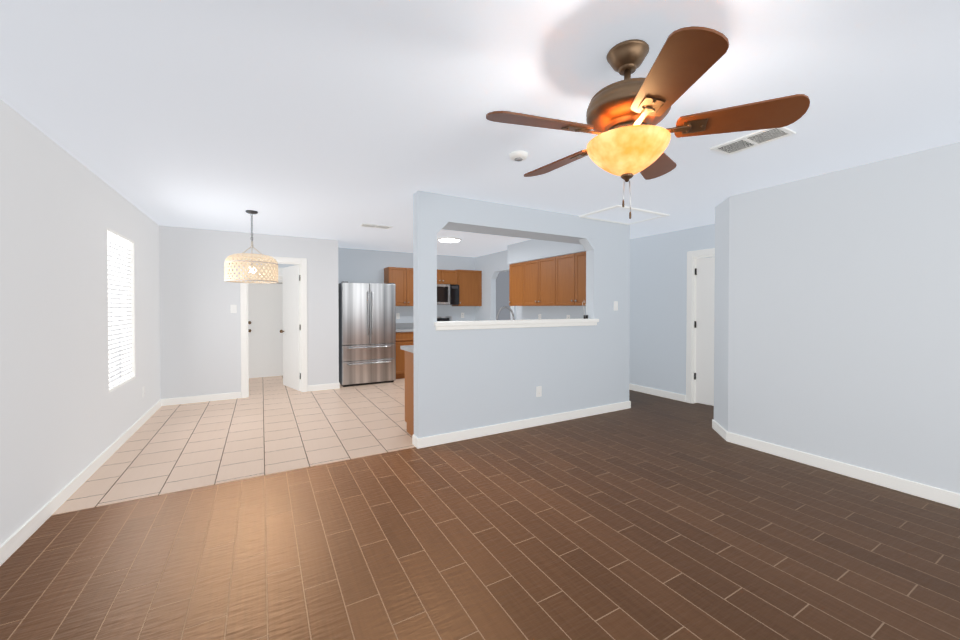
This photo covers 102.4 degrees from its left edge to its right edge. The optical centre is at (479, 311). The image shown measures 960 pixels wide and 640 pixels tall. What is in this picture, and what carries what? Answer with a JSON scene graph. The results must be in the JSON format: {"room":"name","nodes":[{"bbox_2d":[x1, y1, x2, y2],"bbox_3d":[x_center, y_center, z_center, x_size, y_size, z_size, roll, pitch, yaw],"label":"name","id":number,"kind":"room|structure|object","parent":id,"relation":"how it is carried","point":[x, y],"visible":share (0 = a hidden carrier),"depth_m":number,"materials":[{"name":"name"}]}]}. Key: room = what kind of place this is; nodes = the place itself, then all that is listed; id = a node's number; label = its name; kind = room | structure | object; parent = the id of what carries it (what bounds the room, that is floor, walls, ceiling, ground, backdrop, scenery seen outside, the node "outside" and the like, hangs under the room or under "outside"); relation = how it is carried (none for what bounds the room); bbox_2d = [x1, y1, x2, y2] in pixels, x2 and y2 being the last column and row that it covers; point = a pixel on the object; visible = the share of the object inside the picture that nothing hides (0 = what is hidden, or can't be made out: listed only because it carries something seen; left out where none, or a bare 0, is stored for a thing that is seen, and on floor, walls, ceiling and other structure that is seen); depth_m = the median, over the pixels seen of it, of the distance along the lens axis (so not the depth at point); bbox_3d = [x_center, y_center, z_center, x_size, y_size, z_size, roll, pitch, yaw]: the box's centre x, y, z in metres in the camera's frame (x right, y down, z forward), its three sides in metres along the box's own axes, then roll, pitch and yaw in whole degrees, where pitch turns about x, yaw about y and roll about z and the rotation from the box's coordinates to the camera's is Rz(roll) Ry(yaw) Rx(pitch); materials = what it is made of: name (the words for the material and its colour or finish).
{"room":"empty living room","nodes":[
{"label":"empty living room","id":0,"kind":"room"},
{"bbox_2d":[0,99,159,544],"bbox_3d":[-2.649,0.097,2.130,0.120,2.440,10.810,0,1,-30],"label":"wall","id":1,"kind":"structure","parent":0,"point":[54,416],"depth_m":2.59,"materials":[{"name":"white paint"}]},
{"bbox_2d":[0,399,161,565],"bbox_3d":[-2.120,1.278,1.345,0.014,0.095,8.900,0,1,-30],"label":"baseboard","id":2,"kind":"structure","parent":1,"relation":"attached to","point":[15,541],"depth_m":2.63,"materials":[{"name":"white"}]},
{"bbox_2d":[107,228,135,392],"bbox_3d":[-3.624,-0.010,3.767,0.198,1.880,1.260,0,1,-30],"label":"window","id":3,"kind":"structure","parent":1,"relation":"in","point":[132,302],"depth_m":3.99,"materials":[{"name":"white plastic"}]},
{"bbox_2d":[107,231,130,247],"bbox_3d":[-3.577,-0.705,3.785,0.055,0.048,0.810,0,1,-30],"label":"headrail","id":4,"kind":"object","parent":3,"relation":"attached to","point":[118,239],"visible":0.5,"depth_m":3.78,"materials":[{"name":"white plastic"}]},
{"bbox_2d":[127,280,127,339],"bbox_3d":[-3.678,0.002,4.023,0.002,1.370,0.012,0,1,-30],"label":"ladder","id":5,"kind":"object","parent":4,"relation":"hanging from","point":[127,309],"visible":1,"depth_m":4.02,"materials":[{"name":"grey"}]},
{"bbox_2d":[109,375,131,387],"bbox_3d":[-3.577,0.698,3.801,0.045,0.018,0.806,0,1,-30],"label":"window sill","id":6,"kind":"structure","parent":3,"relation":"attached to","point":[115,382],"depth_m":3.80,"materials":[{"name":"white"}]},
{"bbox_2d":[51,376,414,515],"bbox_3d":[-1.672,1.284,5.932,5.315,0.024,4.940,0,1,-30],"label":"floor","id":7,"kind":"structure","parent":0,"point":[271,425],"depth_m":3.89,"materials":[{"name":"tile"}]},
{"bbox_2d":[338,281,395,386],"bbox_3d":[-2.063,0.383,6.916,0.905,1.765,0.846,0,1,-30],"label":"fridge","id":8,"kind":"object","parent":7,"relation":"on","point":[367,333],"visible":0.98,"depth_m":6.58,"materials":[{"name":"grey metal"}]},
{"bbox_2d":[395,331,413,378],"bbox_3d":[-1.429,0.820,7.471,0.690,0.880,0.606,0,1,-30],"label":"base cabinet","id":9,"kind":"object","parent":7,"relation":"on","point":[404,333],"depth_m":7.13,"materials":[{"name":"brown wood"}]},
{"bbox_2d":[396,327,413,330],"bbox_3d":[-1.429,0.360,7.454,0.708,0.040,0.626,0,1,-30],"label":"countertop","id":10,"kind":"structure","parent":9,"relation":"on","point":[397,328],"depth_m":7.40,"materials":[{"name":"white stone"}]},
{"bbox_2d":[405,350,413,435],"bbox_3d":[0.494,0.850,4.680,2.766,0.881,0.446,0,1,-30],"label":"base cabinet","id":11,"kind":"object","parent":7,"relation":"on","point":[409,384],"depth_m":4.06,"materials":[{"name":"brown wood"}]},
{"bbox_2d":[400,346,413,353],"bbox_3d":[0.469,0.389,4.684,2.800,0.040,0.486,0,1,-30],"label":"countertop","id":12,"kind":"structure","parent":11,"relation":"on","point":[410,349],"depth_m":4.02,"materials":[{"name":"white stone"}]},
{"bbox_2d":[496,306,514,319],"bbox_3d":[0.334,0.156,4.486,0.294,0.431,0.096,0,1,-30],"label":"faucet","id":13,"kind":"object","parent":12,"relation":"on","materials":[{"name":"silver metal"}]},
{"bbox_2d":[437,316,451,320],"bbox_3d":[-0.772,0.686,7.790,0.750,1.140,0.696,0,1,-30],"label":"range","id":14,"kind":"object","parent":7,"relation":"on","point":[447,318],"visible":0.04,"depth_m":8.13,"materials":[{"name":"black metal"}]},
{"bbox_2d":[159,225,338,398],"bbox_3d":[-3.351,0.057,5.819,2.295,2.440,0.120,0,1,-30],"label":"wall","id":15,"kind":"structure","parent":0,"point":[200,338],"depth_m":5.51,"materials":[{"name":"white paint"}]},
{"bbox_2d":[162,392,240,405],"bbox_3d":[-3.910,1.234,5.437,0.906,0.095,0.014,0,1,-30],"label":"baseboard","id":16,"kind":"structure","parent":15,"relation":"attached to","point":[196,399],"depth_m":5.42,"materials":[{"name":"white wood"}]},
{"bbox_2d":[231,305,236,312],"bbox_3d":[-3.583,-0.035,5.607,0.072,0.116,0.018,0,1,-30],"label":"light switch","id":17,"kind":"object","parent":15,"relation":"attached to","point":[233,308],"visible":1,"depth_m":5.61,"materials":[{"name":"white plastic"}]},
{"bbox_2d":[240,256,306,397],"bbox_3d":[-3.149,0.224,5.926,0.890,2.105,0.136,0,1,-30],"label":"door frame","id":18,"kind":"structure","parent":15,"relation":"attached to","point":[243,340],"depth_m":5.96,"materials":[{"name":"white"}]},
{"bbox_2d":[280,265,300,390],"bbox_3d":[-3.118,0.261,6.327,0.284,1.998,0.732,0,1,-30],"label":"door","id":19,"kind":"structure","parent":15,"relation":"in","point":[290,331],"depth_m":6.30,"materials":[{"name":"white wood"}]},
{"bbox_2d":[308,383,339,390],"bbox_3d":[-2.516,1.226,6.227,0.479,0.095,0.014,0,1,-30],"label":"baseboard","id":20,"kind":"structure","parent":15,"relation":"attached to","point":[323,387],"depth_m":6.22,"materials":[{"name":"white wood"}]},
{"bbox_2d":[254,263,293,267],"bbox_3d":[-4.285,0.041,7.346,2.175,2.440,0.120,0,1,-30],"label":"wall","id":21,"kind":"structure","parent":0,"point":[283,265],"depth_m":7.52,"materials":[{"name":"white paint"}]},
{"bbox_2d":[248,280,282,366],"bbox_3d":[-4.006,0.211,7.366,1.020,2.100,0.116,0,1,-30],"label":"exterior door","id":22,"kind":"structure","parent":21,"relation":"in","point":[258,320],"depth_m":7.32,"materials":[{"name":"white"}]},
{"bbox_2d":[248,271,282,377],"bbox_3d":[-4.022,0.239,7.396,0.860,2.018,0.044,0,1,-30],"label":"exterior door","id":23,"kind":"structure","parent":22,"relation":"attached to","point":[270,369],"depth_m":7.36,"materials":[{"name":"white wood"}]},
{"bbox_2d":[338,248,474,322],"bbox_3d":[-1.405,0.035,7.897,3.140,2.440,0.120,0,1,-30],"label":"wall","id":24,"kind":"structure","parent":0,"point":[360,266],"depth_m":7.61,"materials":[{"name":"grey paint"}]},
{"bbox_2d":[384,267,412,305],"bbox_3d":[-1.493,-0.472,7.569,0.690,0.740,0.352,0,1,-30],"label":"upper cabinet","id":25,"kind":"object","parent":24,"relation":"attached to","point":[401,278],"visible":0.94,"depth_m":7.42,"materials":[{"name":"brown wood"}]},
{"bbox_2d":[396,323,413,326],"bbox_3d":[-0.999,0.283,8.048,2.041,0.100,0.016,0,1,-30],"label":"backsplash","id":26,"kind":"structure","parent":24,"relation":"attached to","point":[397,324],"depth_m":7.75,"materials":[{"name":"grey tile"}]},
{"bbox_2d":[437,269,457,284],"bbox_3d":[-0.858,-0.698,7.926,0.756,0.295,0.352,0,1,-30],"label":"upper cabinet","id":27,"kind":"object","parent":24,"relation":"attached to","point":[449,277],"visible":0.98,"depth_m":7.88,"materials":[{"name":"brown wood"}]},
{"bbox_2d":[437,284,458,304],"bbox_3d":[-0.839,-0.341,7.898,0.750,0.408,0.426,0,1,-30],"label":"microwave","id":28,"kind":"object","parent":27,"relation":"attached to","point":[447,294],"visible":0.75,"depth_m":7.79,"materials":[{"name":"grey metal"}]},
{"bbox_2d":[452,270,481,305],"bbox_3d":[-0.276,-0.489,8.258,0.566,0.760,0.352,0,1,-30],"label":"upper cabinet","id":29,"kind":"object","parent":24,"relation":"attached to","point":[470,286],"visible":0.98,"depth_m":8.14,"materials":[{"name":"brown wood"}]},
{"bbox_2d":[413,191,436,437],"bbox_3d":[-0.534,0.080,3.754,0.191,2.440,0.130,0,1,-30],"label":"wall column","id":30,"kind":"structure","parent":0,"point":[425,295],"depth_m":3.70,"materials":[{"name":"grey paint"}]},
{"bbox_2d":[412,434,416,447],"bbox_3d":[-0.623,1.253,3.716,0.014,0.095,0.130,0,1,-30],"label":"baseboard","id":31,"kind":"structure","parent":30,"relation":"attached to","point":[414,440],"depth_m":3.72,"materials":[{"name":"white wood"}]},
{"bbox_2d":[437,220,447,232],"bbox_3d":[-0.394,-0.816,3.823,0.130,0.130,0.130,0,1,-30],"label":"wall","id":32,"kind":"structure","parent":0,"point":[441,225],"depth_m":3.75,"materials":[{"name":"grey paint"}]},
{"bbox_2d":[0,390,959,639],"bbox_3d":[0.650,1.346,4.122,8.050,0.100,11.400,0,1,-30],"label":"floor","id":33,"kind":"structure","parent":0,"point":[645,516],"depth_m":2.12,"materials":[{"name":"brown wood"}]},
{"bbox_2d":[0,0,959,256],"bbox_3d":[0.650,-1.194,4.095,8.050,0.100,11.400,0,1,-30],"label":"ceiling","id":34,"kind":"structure","parent":0,"point":[341,121],"depth_m":2.02,"materials":[{"name":"white paint"}]},
{"bbox_2d":[224,210,278,283],"bbox_3d":[-2.621,-0.741,4.434,0.540,0.813,0.540,0,1,-30],"label":"pendant lamp","id":35,"kind":"object","parent":34,"relation":"hanging from","point":[268,273],"visible":1,"depth_m":4.28,"materials":[{"name":"beige wicker"}]},
{"bbox_2d":[360,223,392,228],"bbox_3d":[-1.406,-1.150,5.218,0.400,0.012,0.180,0,1,-30],"label":"ceiling vent","id":36,"kind":"object","parent":34,"relation":"in","point":[374,226],"visible":1,"depth_m":5.21,"materials":[{"name":"white metal"}]},
{"bbox_2d":[437,237,460,242],"bbox_3d":[-0.494,-1.148,6.206,0.380,0.038,0.380,0,1,-30],"label":"recessed light","id":37,"kind":"object","parent":34,"relation":"in","point":[449,239],"visible":1,"depth_m":6.12,"materials":[{"name":"white plastic"}]},
{"bbox_2d":[509,150,527,160],"bbox_3d":[0.277,-1.112,2.775,0.136,0.036,0.136,0,1,-30],"label":"smoke detector","id":38,"kind":"object","parent":34,"relation":"attached to","point":[513,155],"visible":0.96,"depth_m":2.73,"materials":[{"name":"white plastic"}]},
{"bbox_2d":[582,206,616,216],"bbox_3d":[1.355,-1.138,4.403,0.040,0.018,0.500,0,1,-30],"label":"trim","id":39,"kind":"structure","parent":34,"relation":"attached to","point":[599,211],"depth_m":4.37,"materials":[{"name":"white"}]},
{"bbox_2d":[579,215,630,224],"bbox_3d":[1.587,-1.143,4.844,0.880,0.018,0.038,0,1,-30],"label":"trim","id":40,"kind":"structure","parent":34,"relation":"attached to","point":[604,220],"depth_m":4.82,"materials":[{"name":"white"}]},
{"bbox_2d":[586,208,660,223],"bbox_3d":[1.720,-1.143,4.610,0.800,0.012,0.500,0,1,-30],"label":"attic access hatch","id":41,"kind":"object","parent":34,"relation":"attached to","point":[619,215],"visible":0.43,"depth_m":4.58,"materials":[{"name":"white paint"}]},
{"bbox_2d":[615,205,668,215],"bbox_3d":[1.853,-1.138,4.375,0.880,0.018,0.040,0,1,-30],"label":"trim","id":42,"kind":"structure","parent":34,"relation":"attached to","point":[641,210],"depth_m":4.36,"materials":[{"name":"white wood"}]},
{"bbox_2d":[630,216,665,223],"bbox_3d":[2.086,-1.143,4.817,0.040,0.018,0.500,0,1,-30],"label":"trim","id":43,"kind":"structure","parent":34,"relation":"attached to","point":[647,219],"depth_m":4.79,"materials":[{"name":"white wood"}]},
{"bbox_2d":[486,26,809,218],"bbox_3d":[0.607,-0.759,1.697,1.215,0.717,1.189,0,1,-30],"label":"ceiling fan","id":44,"kind":"object","parent":34,"relation":"hanging from","point":[624,117],"visible":1,"depth_m":1.53,"materials":[{"name":"brown wood"}]},
{"bbox_2d":[710,127,795,155],"bbox_3d":[1.787,-1.121,2.545,0.230,0.012,0.410,0,1,-30],"label":"ceiling vent","id":45,"kind":"object","parent":34,"relation":"in","point":[750,141],"visible":0.83,"depth_m":2.53,"materials":[{"name":"white metal"}]},
{"bbox_2d":[442,225,580,243],"bbox_3d":[0.473,-1.019,4.525,2.334,0.260,0.240,0,1,-30],"label":"soffit","id":46,"kind":"structure","parent":0,"point":[496,232],"depth_m":4.46,"materials":[{"name":"grey paint"}]},
{"bbox_2d":[510,306,515,319],"bbox_3d":[1.098,0.036,7.764,1.085,2.440,0.120,0,1,-30],"label":"wall","id":47,"kind":"structure","parent":0,"point":[513,308],"depth_m":7.46,"materials":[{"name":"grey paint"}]},
{"bbox_2d":[446,222,584,239],"bbox_3d":[0.462,-0.887,4.309,1.840,0.001,0.128,0,1,-30],"label":"header","id":48,"kind":"structure","parent":0,"point":[507,230],"depth_m":4.23,"materials":[{"name":"grey paint"}]},
{"bbox_2d":[437,194,593,434],"bbox_3d":[0.463,0.074,4.319,2.100,2.440,0.130,0,1,-30],"label":"wall","id":49,"kind":"structure","parent":0,"point":[489,377],"depth_m":4.17,"materials":[{"name":"grey paint"}]},
{"bbox_2d":[434,319,598,325],"bbox_3d":[0.474,0.119,4.317,2.176,0.040,0.205,0,1,-30],"label":"sill","id":50,"kind":"structure","parent":49,"relation":"on","point":[484,322],"depth_m":4.15,"materials":[{"name":"white wood"}]},
{"bbox_2d":[436,322,596,329],"bbox_3d":[0.508,0.159,4.258,2.150,0.040,0.022,0,1,-30],"label":"trim","id":51,"kind":"structure","parent":49,"relation":"attached to","point":[509,326],"depth_m":4.16,"materials":[{"name":"white"}]},
{"bbox_2d":[417,401,630,448],"bbox_3d":[0.702,1.246,4.384,2.978,0.095,0.014,0,1,-30],"label":"baseboard","id":52,"kind":"structure","parent":49,"relation":"attached to","point":[429,441],"depth_m":4.20,"materials":[{"name":"white wood"}]},
{"bbox_2d":[536,386,541,396],"bbox_3d":[0.668,0.908,4.365,0.072,0.116,0.006,0,1,-30],"label":"outlet","id":53,"kind":"object","parent":49,"relation":"attached to","point":[537,391],"visible":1,"depth_m":4.36,"materials":[{"name":"white plastic"}]},
{"bbox_2d":[579,238,593,250],"bbox_3d":[1.320,-0.827,4.795,0.130,0.130,0.130,0,1,-30],"label":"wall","id":54,"kind":"structure","parent":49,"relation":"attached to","point":[587,244],"depth_m":4.77,"materials":[{"name":"grey paint"}]},
{"bbox_2d":[475,250,585,320],"bbox_3d":[0.902,0.046,6.889,0.120,2.440,3.910,0,1,-30],"label":"wall","id":55,"kind":"structure","parent":0,"point":[486,310],"depth_m":7.79,"materials":[{"name":"grey paint"}]},
{"bbox_2d":[509,263,520,305],"bbox_3d":[0.745,-0.463,6.748,0.283,0.740,0.412,0,1,-30],"label":"upper cabinet","id":56,"kind":"object","parent":55,"relation":"attached to","point":[514,269],"depth_m":6.70,"materials":[{"name":"brown wood"}]},
{"bbox_2d":[521,257,552,305],"bbox_3d":[1.050,-0.457,6.210,0.283,0.740,0.824,0,1,-30],"label":"upper cabinet","id":57,"kind":"object","parent":55,"relation":"attached to","point":[536,275],"depth_m":6.16,"materials":[{"name":"brown wood"}]},
{"bbox_2d":[553,251,585,305],"bbox_3d":[1.456,-0.449,5.493,0.283,0.740,0.824,0,1,-30],"label":"upper cabinet","id":58,"kind":"object","parent":55,"relation":"attached to","point":[556,281],"depth_m":5.52,"materials":[{"name":"brown wood"}]},
{"bbox_2d":[507,239,585,263],"bbox_3d":[1.151,-0.997,6.007,0.305,0.335,2.150,0,1,-30],"label":"soffit","id":59,"kind":"structure","parent":0,"point":[528,250],"depth_m":6.12,"materials":[{"name":"grey paint"}]},
{"bbox_2d":[586,220,629,406],"bbox_3d":[1.663,0.066,4.999,0.659,2.440,0.130,0,1,-30],"label":"wall column","id":60,"kind":"structure","parent":0,"point":[607,271],"depth_m":4.92,"materials":[{"name":"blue paint"}]},
{"bbox_2d":[614,301,617,309],"bbox_3d":[1.749,-0.068,4.968,0.072,0.116,0.006,0,1,-30],"label":"light switch","id":61,"kind":"object","parent":60,"relation":"attached to","point":[615,304],"visible":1,"depth_m":4.96,"materials":[{"name":"white plastic"}]},
{"bbox_2d":[629,224,714,394],"bbox_3d":[2.457,0.052,6.345,0.120,2.440,3.690,0,1,-30],"label":"wall","id":62,"kind":"structure","parent":0,"point":[658,303],"depth_m":5.77,"materials":[{"name":"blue paint"}]},
{"bbox_2d":[629,384,685,401],"bbox_3d":[2.195,1.221,6.684,0.014,0.095,2.865,0,1,-30],"label":"baseboard","id":63,"kind":"structure","parent":62,"relation":"attached to","point":[665,394],"depth_m":5.80,"materials":[{"name":"white"}]},
{"bbox_2d":[686,248,714,403],"bbox_3d":[3.159,0.228,5.092,0.136,2.115,0.815,0,1,-30],"label":"door frame","id":64,"kind":"structure","parent":62,"relation":"attached to","point":[689,332],"depth_m":5.36,"materials":[{"name":"white wood"}]},
{"bbox_2d":[694,257,714,405],"bbox_3d":[3.257,0.274,5.101,0.242,1.998,0.716,0,1,-30],"label":"hall door","id":65,"kind":"structure","parent":62,"relation":"in","point":[704,327],"depth_m":5.27,"materials":[{"name":"white wood"}]},
{"bbox_2d":[714,142,959,493],"bbox_3d":[4.031,0.095,2.390,1.280,2.440,4.675,0,1,-30],"label":"wall","id":66,"kind":"structure","parent":0,"point":[836,315],"depth_m":3.04,"materials":[{"name":"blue paint"}]},
{"bbox_2d":[712,419,726,440],"bbox_3d":[2.524,1.249,4.062,0.014,0.095,0.442,0,1,15],"label":"baseboard","id":67,"kind":"structure","parent":66,"relation":"attached to","point":[719,430],"depth_m":4.04,"materials":[{"name":"white wood"}]},
{"bbox_2d":[727,432,959,508],"bbox_3d":[3.545,1.272,1.949,0.014,0.095,4.365,0,1,-30],"label":"baseboard","id":68,"kind":"structure","parent":66,"relation":"attached to","point":[946,497],"depth_m":3.01,"materials":[{"name":"white wood"}]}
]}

